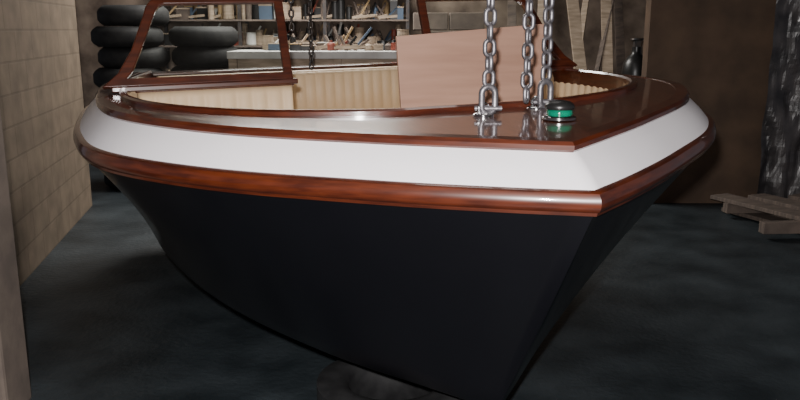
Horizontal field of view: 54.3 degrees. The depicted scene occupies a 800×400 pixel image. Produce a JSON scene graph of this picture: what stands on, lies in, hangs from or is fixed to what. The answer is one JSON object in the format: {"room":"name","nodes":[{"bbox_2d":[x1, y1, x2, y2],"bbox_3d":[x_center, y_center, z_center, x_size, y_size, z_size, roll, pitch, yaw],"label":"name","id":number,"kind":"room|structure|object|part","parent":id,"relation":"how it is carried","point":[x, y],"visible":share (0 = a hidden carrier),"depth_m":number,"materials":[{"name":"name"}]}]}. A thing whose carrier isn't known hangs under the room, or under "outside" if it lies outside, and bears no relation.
{"room":"shipyard hall","nodes":[
{"label":"shipyard hall","id":0,"kind":"room"},
{"bbox_2d":[0,111,31,399],"bbox_3d":[-2.190,-0.854,2.977,1.120,3.600,0.220,0,12,0],"label":"pillar","id":1,"kind":"object","parent":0,"point":[14,370],"visible":1,"depth_m":3.25,"materials":[{"name":"paint"}]},
{"bbox_3d":[0.550,-2.362,3.927,5.700,0.142,3.220,0,12,0],"label":"beam","id":2,"kind":"structure","parent":1,"relation":"attached to","visible":0},
{"bbox_2d":[288,0,294,31],"bbox_3d":[-0.800,-1.928,5.618,0.040,1.400,0.040,9,15,36],"label":"chain","id":3,"kind":"object","parent":2,"relation":"hanging from","point":[289,2],"visible":1,"depth_m":5.73,"materials":[{"name":"metal"}]},
{"bbox_2d":[307,0,313,69],"bbox_3d":[-0.660,-1.775,5.652,0.040,1.647,0.040,3,13,14],"label":"chain","id":4,"kind":"object","parent":2,"relation":"hanging from","point":[309,1],"visible":1,"depth_m":5.77,"materials":[{"name":"metal"}]},
{"bbox_2d":[520,0,535,103],"bbox_3d":[0.440,-1.115,2.553,0.040,1.597,0.040,-5,13,-21],"label":"chain","id":5,"kind":"object","parent":2,"relation":"hanging from","point":[529,3],"visible":1,"depth_m":2.68,"materials":[{"name":"metal"}]},
{"bbox_2d":[534,0,557,105],"bbox_3d":[0.510,-1.119,2.573,0.090,1.640,0.043,0,12,0],"label":"chain","id":6,"kind":"object","parent":2,"relation":"hanging from","point":[548,27],"visible":0.98,"depth_m":2.70,"materials":[{"name":"metal"}]},
{"bbox_2d":[0,0,91,285],"bbox_3d":[-2.713,-1.416,5.557,0.200,3.600,2.748,-2,13,-10],"label":"wall","id":7,"kind":"structure","parent":0,"point":[41,92],"depth_m":5.62,"materials":[{"name":"concrete"}]},
{"bbox_2d":[75,0,645,107],"bbox_3d":[0.000,-2.326,9.728,11.000,3.600,0.200,0,12,0],"label":"wall","id":8,"kind":"structure","parent":0,"point":[634,11],"depth_m":9.66,"materials":[{"name":"paint"}]},
{"bbox_2d":[20,164,799,399],"bbox_3d":[0.000,0.760,4.260,12.000,0.100,14.000,0,12,0],"label":"floor","id":9,"kind":"structure","parent":0,"point":[693,302],"depth_m":4.26,"materials":[{"name":"concrete"}]},
{"bbox_2d":[90,5,237,189],"bbox_3d":[-2.394,-1.086,8.173,1.496,1.840,0.806,-4,13,-18],"label":"stack","id":10,"kind":"object","parent":9,"relation":"on","point":[200,47],"visible":0.29,"depth_m":7.79,"materials":[{"name":"rubber"}]},
{"bbox_2d":[159,0,408,70],"bbox_3d":[-1.391,-1.655,9.470,3.018,2.400,0.510,0,12,0],"label":"shelves","id":11,"kind":"object","parent":9,"relation":"on","point":[339,13],"visible":0.42,"depth_m":9.27,"materials":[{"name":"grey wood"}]},
{"bbox_2d":[227,26,430,68],"bbox_3d":[-0.591,-0.918,7.885,2.119,1.634,0.700,0,12,0],"label":"workbench","id":12,"kind":"object","parent":9,"relation":"on","point":[325,53],"visible":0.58,"depth_m":7.49,"materials":[{"name":"beige wood"}]},
{"bbox_2d":[317,359,463,399],"bbox_3d":[-0.030,0.828,3.210,0.620,0.215,0.620,0,12,0],"label":"tyre","id":13,"kind":"object","parent":9,"relation":"on","point":[342,379],"visible":0.48,"depth_m":3.30,"materials":[{"name":"rubber"}]},
{"bbox_2d":[73,0,716,399],"bbox_3d":[-0.220,-0.298,4.134,2.809,1.653,4.537,-6,13,-18],"label":"motorboat","id":14,"kind":"object","parent":13,"relation":"on","point":[438,248],"visible":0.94,"depth_m":2.48,"materials":[{"name":"paint"}]},
{"bbox_3d":[-0.760,-0.653,5.675,1.880,0.540,0.750,-6,13,-18],"label":"stern seat","id":15,"kind":"part","parent":14,"relation":"part of","materials":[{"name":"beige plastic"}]},
{"bbox_3d":[-0.826,-0.728,5.853,1.840,0.450,0.072,-6,13,-18],"label":"stern backrest","id":16,"kind":"part","parent":14,"relation":"part of","materials":[{"name":"beige plastic"}]},
{"bbox_3d":[-0.220,-0.462,4.099,2.769,0.112,4.537,-6,13,-18],"label":"rub rail","id":17,"kind":"part","parent":14,"relation":"part of","materials":[{"name":"brown wood"}]},
{"bbox_2d":[395,24,543,107],"bbox_3d":[0.326,-0.344,3.443,0.699,0.848,0.096,-4,13,-19],"label":"plywood board","id":18,"kind":"object","parent":14,"relation":"on","point":[443,68],"visible":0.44,"depth_m":3.39,"materials":[{"name":"beige wood"}]},
{"bbox_2d":[474,0,501,113],"bbox_3d":[0.292,-1.078,2.413,0.090,1.640,0.046,0,12,0],"label":"chain","id":19,"kind":"object","parent":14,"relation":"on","point":[490,4],"visible":0.99,"depth_m":2.55,"materials":[{"name":"metal"}]},
{"bbox_2d":[542,100,576,120],"bbox_3d":[0.506,-0.286,2.471,0.108,0.061,0.108,0,12,0],"label":"navigation light","id":20,"kind":"object","parent":14,"relation":"on","point":[557,110],"visible":1,"depth_m":2.44,"materials":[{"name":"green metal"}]},
{"bbox_2d":[413,13,483,32],"bbox_3d":[0.600,-1.250,9.041,0.900,1.790,0.200,0,12,0],"label":"block stack","id":21,"kind":"object","parent":9,"relation":"on","point":[437,21],"visible":0.09,"depth_m":8.77,"materials":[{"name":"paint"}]},
{"bbox_2d":[508,0,624,73],"bbox_3d":[1.988,-1.787,8.902,1.577,2.913,1.589,0,12,0],"label":"leaning timber","id":22,"kind":"object","parent":9,"relation":"on","point":[577,22],"visible":0.14,"depth_m":9.03,"materials":[{"name":"brown wood"}]},
{"bbox_2d":[621,38,643,75],"bbox_3d":[2.300,-0.825,7.721,0.260,1.522,0.260,0,12,0],"label":"gas cylinder","id":23,"kind":"object","parent":9,"relation":"on","point":[632,65],"visible":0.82,"depth_m":7.53,"materials":[{"name":"black metal"}]},
{"bbox_2d":[710,193,799,233],"bbox_3d":[3.453,0.162,6.332,1.404,0.160,1.479,0,12,0],"label":"pallet","id":24,"kind":"object","parent":9,"relation":"on","point":[774,214],"visible":1,"depth_m":6.58,"materials":[{"name":"brown wood"}]},
{"bbox_2d":[757,0,799,197],"bbox_3d":[4.150,-1.528,6.880,1.701,3.250,0.124,0,12,0],"label":"plastic sheeting","id":25,"kind":"object","parent":9,"relation":"on","point":[779,176],"visible":0.92,"depth_m":7.04,"materials":[{"name":"grey plastic"}]},
{"bbox_2d":[641,0,775,202],"bbox_3d":[4.125,-1.745,7.065,3.750,3.600,0.150,0,12,0],"label":"wall","id":26,"kind":"structure","parent":0,"point":[720,51],"depth_m":7.12,"materials":[{"name":"brown paint"}]}
]}

